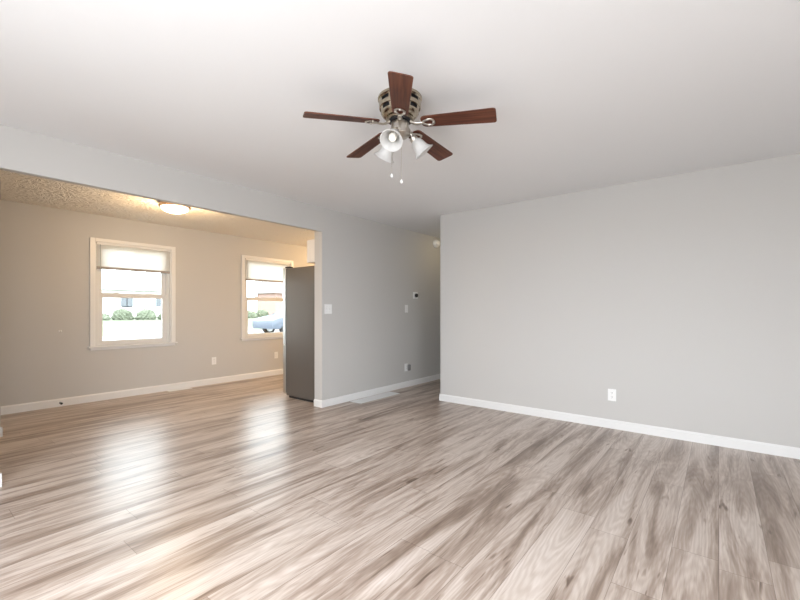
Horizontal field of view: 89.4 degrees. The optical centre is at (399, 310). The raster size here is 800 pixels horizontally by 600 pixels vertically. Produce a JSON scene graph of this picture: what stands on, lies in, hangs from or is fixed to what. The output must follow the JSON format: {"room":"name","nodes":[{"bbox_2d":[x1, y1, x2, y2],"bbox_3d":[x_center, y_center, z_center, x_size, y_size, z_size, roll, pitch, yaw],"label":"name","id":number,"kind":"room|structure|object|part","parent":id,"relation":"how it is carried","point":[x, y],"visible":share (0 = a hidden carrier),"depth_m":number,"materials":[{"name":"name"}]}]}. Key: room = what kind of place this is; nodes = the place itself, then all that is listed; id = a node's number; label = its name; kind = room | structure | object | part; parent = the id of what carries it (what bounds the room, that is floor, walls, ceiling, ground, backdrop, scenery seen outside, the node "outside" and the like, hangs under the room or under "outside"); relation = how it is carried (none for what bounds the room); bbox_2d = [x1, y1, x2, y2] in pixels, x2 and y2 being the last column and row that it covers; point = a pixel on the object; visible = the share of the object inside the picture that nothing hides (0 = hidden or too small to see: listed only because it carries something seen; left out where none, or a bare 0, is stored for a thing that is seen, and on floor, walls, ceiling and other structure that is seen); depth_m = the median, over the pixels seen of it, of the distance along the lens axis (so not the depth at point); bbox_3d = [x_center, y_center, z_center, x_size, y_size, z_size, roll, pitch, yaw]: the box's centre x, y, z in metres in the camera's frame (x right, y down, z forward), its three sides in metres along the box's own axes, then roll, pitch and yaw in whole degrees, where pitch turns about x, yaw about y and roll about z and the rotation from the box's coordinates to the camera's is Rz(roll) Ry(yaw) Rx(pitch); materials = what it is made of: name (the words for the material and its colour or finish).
{"room":"empty living room","nodes":[
{"label":"empty living room","id":0,"kind":"room"},
{"bbox_2d":[0,177,0,426],"bbox_3d":[-4.314,-0.034,3.185,0.120,2.440,1.655,0,0,38],"label":"wall","id":1,"kind":"structure","parent":0,"point":[0,177],"depth_m":3.80,"materials":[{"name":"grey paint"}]},
{"bbox_2d":[0,427,2,436],"bbox_3d":[-4.310,1.142,3.190,0.146,0.088,1.668,0,0,38],"label":"baseboard","id":2,"kind":"structure","parent":1,"relation":"attached to","point":[1,428],"depth_m":3.79,"materials":[{"name":"white paint"}]},
{"bbox_2d":[1,200,314,405],"bbox_3d":[-2.913,-0.034,6.745,0.150,2.440,9.220,0,0,38],"label":"wall","id":3,"kind":"structure","parent":0,"point":[45,251],"depth_m":5.24,"materials":[{"name":"grey paint"}]},
{"bbox_2d":[88,237,177,350],"bbox_3d":[-3.734,-0.213,5.672,0.190,1.468,1.088,0,0,38],"label":"window","id":4,"kind":"structure","parent":3,"relation":"in","point":[168,281],"depth_m":5.62,"materials":[{"name":"white paint"}]},
{"bbox_3d":[-3.774,-0.531,5.703,0.028,0.705,0.842,0,0,38],"label":"sash","id":5,"kind":"part","parent":4,"relation":"part of","materials":[{"name":"glass"}]},
{"bbox_3d":[-3.748,0.109,5.682,0.028,0.684,0.842,0,0,38],"label":"sash","id":6,"kind":"part","parent":4,"relation":"part of","materials":[{"name":"white plastic"}]},
{"bbox_2d":[96,242,169,273],"bbox_3d":[-3.702,-0.715,5.647,0.040,0.369,0.926,0,0,38],"label":"mini blind","id":7,"kind":"object","parent":4,"relation":"attached to","point":[108,256],"visible":1,"depth_m":5.61,"materials":[{"name":"white plastic"}]},
{"bbox_3d":[-3.705,-0.883,5.649,0.032,0.031,0.926,0,0,38],"label":"head rail","id":8,"kind":"part","parent":7,"relation":"part of","materials":[{"name":"white plastic"}]},
{"bbox_3d":[-3.705,-0.563,5.649,0.026,0.034,0.926,0,0,38],"label":"rail","id":9,"kind":"part","parent":7,"relation":"part of","materials":[{"name":"grey plastic"}]},
{"bbox_3d":[-3.687,0.496,5.635,0.070,0.050,1.088,0,0,38],"label":"sill","id":10,"kind":"part","parent":4,"relation":"part of","materials":[{"name":"white paint"}]},
{"bbox_2d":[1,369,282,414],"bbox_3d":[-3.183,1.137,6.270,0.013,0.098,7.900,0,0,38],"label":"baseboard","id":11,"kind":"structure","parent":3,"relation":"attached to","point":[9,409],"depth_m":5.53,"materials":[{"name":"white paint"}]},
{"bbox_2d":[212,357,215,364],"bbox_3d":[-2.997,0.813,6.510,0.008,0.118,0.074,0,0,38],"label":"wall outlet","id":12,"kind":"object","parent":3,"relation":"attached to","point":[213,358],"visible":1,"depth_m":6.50,"materials":[{"name":"white plastic"}]},
{"bbox_2d":[240,255,293,340],"bbox_3d":[-2.417,-0.213,7.341,0.190,1.468,1.104,0,0,38],"label":"window","id":13,"kind":"structure","parent":3,"relation":"in","point":[272,335],"depth_m":7.07,"materials":[{"name":"white paint"}]},
{"bbox_3d":[-2.370,0.496,7.303,0.070,0.050,1.104,0,0,38],"label":"sill","id":14,"kind":"part","parent":13,"relation":"part of","materials":[{"name":"white paint"}]},
{"bbox_3d":[-2.457,-0.531,7.372,0.028,0.705,0.858,0,0,38],"label":"sash","id":15,"kind":"part","parent":13,"relation":"part of","materials":[{"name":"glass"}]},
{"bbox_3d":[-2.430,0.109,7.351,0.028,0.684,0.858,0,0,38],"label":"sash","id":16,"kind":"part","parent":13,"relation":"part of","materials":[{"name":"white plastic"}]},
{"bbox_2d":[245,258,289,282],"bbox_3d":[-2.385,-0.542,7.316,0.040,0.714,0.942,0,0,38],"label":"mini blind","id":17,"kind":"object","parent":13,"relation":"attached to","point":[255,270],"visible":0.77,"depth_m":7.25,"materials":[{"name":"white plastic"}]},
{"bbox_3d":[-2.388,-0.533,7.318,0.026,0.034,0.942,0,0,38],"label":"rail","id":18,"kind":"part","parent":17,"relation":"part of","materials":[{"name":"grey plastic"}]},
{"bbox_3d":[-2.388,-0.883,7.318,0.032,0.031,0.942,0,0,38],"label":"head rail","id":19,"kind":"part","parent":17,"relation":"part of","materials":[{"name":"white plastic"}]},
{"bbox_2d":[0,124,439,399],"bbox_3d":[-0.876,-0.034,5.137,0.140,2.440,9.220,0,0,38],"label":"wall","id":20,"kind":"structure","parent":0,"point":[368,271],"depth_m":5.16,"materials":[{"name":"grey paint"}]},
{"bbox_2d":[307,239,314,263],"bbox_3d":[-0.866,-0.766,5.515,0.308,0.295,0.815,0,0,38],"label":"upper cabinet","id":21,"kind":"object","parent":20,"relation":"attached to","point":[310,243],"visible":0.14,"depth_m":5.22,"materials":[{"name":"white paint"}]},
{"bbox_2d":[324,304,331,313],"bbox_3d":[-0.885,-0.017,4.998,0.018,0.118,0.118,0,0,38],"label":"light switch","id":22,"kind":"object","parent":20,"relation":"attached to","point":[327,307],"visible":1,"depth_m":5.00,"materials":[{"name":"white plastic"}]},
{"bbox_2d":[314,374,439,407],"bbox_3d":[0.457,1.142,6.816,0.153,0.088,4.733,0,0,38],"label":"baseboard","id":23,"kind":"structure","parent":20,"relation":"attached to","point":[341,399],"depth_m":5.61,"materials":[{"name":"white paint"}]},
{"bbox_2d":[413,292,417,298],"bbox_3d":[0.257,-0.238,6.428,0.039,0.106,0.124,0,0,38],"label":"thermostat","id":24,"kind":"object","parent":20,"relation":"attached to","point":[415,294],"visible":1,"depth_m":6.41,"materials":[{"name":"white plastic"}]},
{"bbox_2d":[433,240,439,247],"bbox_3d":[0.633,-1.136,6.863,0.088,0.136,0.136,0,0,38],"label":"smoke detector","id":25,"kind":"object","parent":20,"relation":"attached to","point":[436,243],"visible":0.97,"depth_m":6.83,"materials":[{"name":"white plastic"}]},
{"bbox_2d":[0,374,799,599],"bbox_3d":[0.584,1.246,3.985,9.060,0.120,9.220,0,0,38],"label":"floor","id":26,"kind":"structure","parent":0,"point":[247,489],"depth_m":2.43,"materials":[{"name":"beige laminate"}]},
{"bbox_2d":[168,388,191,391],"bbox_3d":[-3.286,1.182,6.026,0.085,0.007,0.330,0,0,38],"label":"floor vent","id":27,"kind":"object","parent":26,"relation":"in","point":[183,388],"visible":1,"depth_m":6.03,"materials":[{"name":"beige metal"}]},
{"bbox_2d":[283,266,314,402],"bbox_3d":[-1.094,0.293,5.688,0.786,1.785,0.825,0,0,38],"label":"refrigerator","id":28,"kind":"object","parent":26,"relation":"on","point":[298,282],"visible":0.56,"depth_m":5.35,"materials":[{"name":"grey metal"}]},
{"bbox_3d":[-1.337,0.805,5.880,0.060,0.662,0.825,0,0,38],"label":"freezer drawer","id":29,"kind":"part","parent":28,"relation":"part of","materials":[{"name":"silver metal"}]},
{"bbox_3d":[-1.466,-0.058,5.717,0.060,1.048,0.410,0,0,38],"label":"door","id":30,"kind":"part","parent":28,"relation":"part of","materials":[{"name":"silver metal"}]},
{"bbox_2d":[350,392,399,403],"bbox_3d":[-0.324,1.182,5.498,0.190,0.007,0.800,0,0,38],"label":"floor vent","id":31,"kind":"object","parent":26,"relation":"in","point":[387,394],"visible":1,"depth_m":5.47,"materials":[{"name":"white metal"}]},
{"bbox_2d":[0,0,799,246],"bbox_3d":[0.584,-1.304,3.985,9.060,0.100,9.220,0,0,38],"label":"ceiling","id":32,"kind":"structure","parent":0,"point":[584,94],"depth_m":2.34,"materials":[{"name":"white paint"}]},
{"bbox_2d":[158,201,190,213],"bbox_3d":[-2.628,-1.194,4.717,0.340,0.119,0.340,0,0,38],"label":"ceiling lamp","id":33,"kind":"object","parent":32,"relation":"attached to","point":[172,208],"visible":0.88,"depth_m":4.63,"materials":[{"name":"white glass"}]},
{"bbox_3d":[-2.628,-1.166,4.717,0.292,0.064,0.292,0,0,38],"label":"lamp shade","id":34,"kind":"part","parent":33,"relation":"part of","materials":[{"name":"white glass"}]},
{"bbox_2d":[303,71,496,183],"bbox_3d":[0.017,-1.003,2.415,1.083,0.500,1.046,0,0,38],"label":"ceiling fan","id":35,"kind":"object","parent":32,"relation":"hanging from","point":[399,104],"visible":1,"depth_m":2.30,"materials":[{"name":"brown wood"}]},
{"bbox_3d":[-0.326,-1.084,2.277,0.426,0.006,0.120,-3,13,-18],"label":"fan blade","id":36,"kind":"part","parent":35,"relation":"part of","materials":[{"name":"brown wood"}]},
{"bbox_3d":[-0.203,-1.084,2.661,0.120,0.006,0.426,-14,5,-36],"label":"fan blade","id":37,"kind":"part","parent":35,"relation":"part of","materials":[{"name":"brown wood"}]},
{"bbox_3d":[-0.097,-0.965,2.491,0.121,0.130,0.124,0,0,-4],"label":"lamp shade","id":38,"kind":"part","parent":35,"relation":"part of","materials":[{"name":"white glass"}]},
{"bbox_3d":[-0.041,-0.965,2.255,0.128,0.130,0.128,0,0,38],"label":"lamp shade","id":39,"kind":"part","parent":35,"relation":"part of","materials":[{"name":"white glass"}]},
{"bbox_3d":[-0.035,-0.983,2.275,0.049,0.069,0.064,0,0,38],"label":"light bulb","id":40,"kind":"part","parent":35,"relation":"part of","materials":[{"name":"white glass"}]},
{"bbox_3d":[0.001,-1.084,2.043,0.120,0.006,0.426,11,3,-1],"label":"fan blade","id":41,"kind":"part","parent":35,"relation":"part of","materials":[{"name":"brown wood"}]},
{"bbox_3d":[0.009,-0.902,2.401,0.004,0.253,0.003,0,0,38],"label":"pull chain","id":42,"kind":"part","parent":35,"relation":"part of","materials":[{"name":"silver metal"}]},
{"bbox_3d":[0.076,-1.025,2.399,0.056,0.065,0.060,0,0,38],"label":"lamp arm","id":43,"kind":"part","parent":35,"relation":"part of","materials":[{"name":"silver metal"}]},
{"bbox_3d":[0.141,-0.965,2.411,0.122,0.130,0.124,0,0,38],"label":"lamp shade","id":44,"kind":"part","parent":35,"relation":"part of","materials":[{"name":"white glass"}]},
{"bbox_3d":[0.199,-1.084,2.663,0.120,0.006,0.426,-14,-11,34],"label":"fan blade","id":45,"kind":"part","parent":35,"relation":"part of","materials":[{"name":"brown wood"}]},
{"bbox_3d":[0.326,-1.084,2.281,0.426,0.006,0.120,3,-10,18],"label":"fan blade","id":46,"kind":"part","parent":35,"relation":"part of","materials":[{"name":"brown wood"}]},
{"bbox_2d":[440,153,799,447],"bbox_3d":[2.690,-0.034,3.699,5.400,2.440,0.120,0,0,38],"label":"wall","id":47,"kind":"structure","parent":0,"point":[678,295],"depth_m":3.91,"materials":[{"name":"grey paint"}]},
{"bbox_2d":[608,389,615,400],"bbox_3d":[2.129,0.850,4.059,0.074,0.118,0.008,0,0,38],"label":"wall outlet","id":48,"kind":"object","parent":47,"relation":"attached to","point":[611,392],"visible":1,"depth_m":4.05,"materials":[{"name":"white plastic"}]},
{"bbox_2d":[439,394,799,458],"bbox_3d":[3.678,1.142,5.058,5.293,0.088,3.503,0,0,38],"label":"baseboard","id":49,"kind":"structure","parent":47,"relation":"attached to","point":[741,444],"depth_m":3.89,"materials":[{"name":"white paint"}]},
{"label":"outside","id":50,"kind":"structure","parent":0,"visible":0},
{"bbox_2d":[102,317,261,336],"bbox_3d":[-38.939,1.136,68.947,133.440,1.000,180.000,0,0,38],"label":"ground","id":51,"kind":"structure","parent":50,"point":[110,327],"depth_m":21.73,"materials":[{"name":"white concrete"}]},
{"bbox_2d":[102,313,110,319],"bbox_3d":[-19.146,0.386,25.716,1.204,0.499,1.281,0,0,38],"label":"shrub","id":52,"kind":"object","parent":51,"relation":"on","point":[104,316],"visible":0.26,"depth_m":25.63,"materials":[{"name":"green plant"}]},
{"bbox_2d":[111,308,133,319],"bbox_3d":[-18.408,0.232,26.800,1.204,0.808,1.281,0,0,38],"label":"shrub","id":53,"kind":"object","parent":51,"relation":"on","point":[119,314],"visible":0.91,"depth_m":26.43,"materials":[{"name":"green plant"}]},
{"bbox_2d":[102,272,161,316],"bbox_3d":[-29.061,-1.564,40.770,9.140,4.400,15.800,0,0,38],"label":"house","id":54,"kind":"structure","parent":51,"relation":"on","point":[111,282],"depth_m":39.15,"materials":[{"name":"grey"}]},
{"bbox_3d":[-25.815,-0.864,38.208,0.009,1.000,1.000,0,0,38],"label":"pane","id":55,"kind":"part","parent":54,"relation":"part of","materials":[{"name":"grey"}]},
{"bbox_3d":[-23.957,-0.864,40.562,0.009,1.000,1.000,0,0,38],"label":"pane","id":56,"kind":"part","parent":54,"relation":"part of","materials":[{"name":"grey"}]},
{"bbox_2d":[135,308,155,319],"bbox_3d":[-17.398,0.244,27.699,1.204,0.784,1.281,0,0,38],"label":"shrub","id":57,"kind":"object","parent":51,"relation":"on","point":[145,314],"visible":1,"depth_m":27.35,"materials":[{"name":"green plant"}]},
{"bbox_2d":[248,310,256,317],"bbox_3d":[-12.665,0.295,34.053,1.204,0.683,1.281,0,0,38],"label":"shrub","id":58,"kind":"object","parent":51,"relation":"on","point":[251,314],"visible":0.6,"depth_m":33.76,"materials":[{"name":"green plant"}]},
{"bbox_2d":[256,309,268,317],"bbox_3d":[-12.031,0.256,35.221,1.204,0.759,1.281,0,0,38],"label":"shrub","id":59,"kind":"object","parent":51,"relation":"on","point":[260,313],"visible":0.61,"depth_m":34.82,"materials":[{"name":"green plant"}]},
{"bbox_2d":[253,282,282,314],"bbox_3d":[-12.786,-1.664,54.677,4.820,4.600,12.800,0,0,38],"label":"house","id":60,"kind":"structure","parent":51,"relation":"on","point":[264,289],"depth_m":49.51,"materials":[{"name":"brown brick"}]},
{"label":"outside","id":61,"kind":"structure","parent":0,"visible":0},
{"bbox_2d":[102,329,279,340],"bbox_3d":[4.769,1.197,34.453,4.800,0.229,180.000,0,0,38],"label":"street","id":62,"kind":"structure","parent":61,"point":[105,338],"depth_m":17.04,"materials":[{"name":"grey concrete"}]},
{"bbox_2d":[252,308,282,332],"bbox_3d":[-5.415,0.486,21.548,1.744,1.480,4.420,0,0,38],"label":"car","id":63,"kind":"object","parent":62,"relation":"on","point":[269,323],"visible":0.3,"depth_m":19.84,"materials":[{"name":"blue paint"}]}
]}

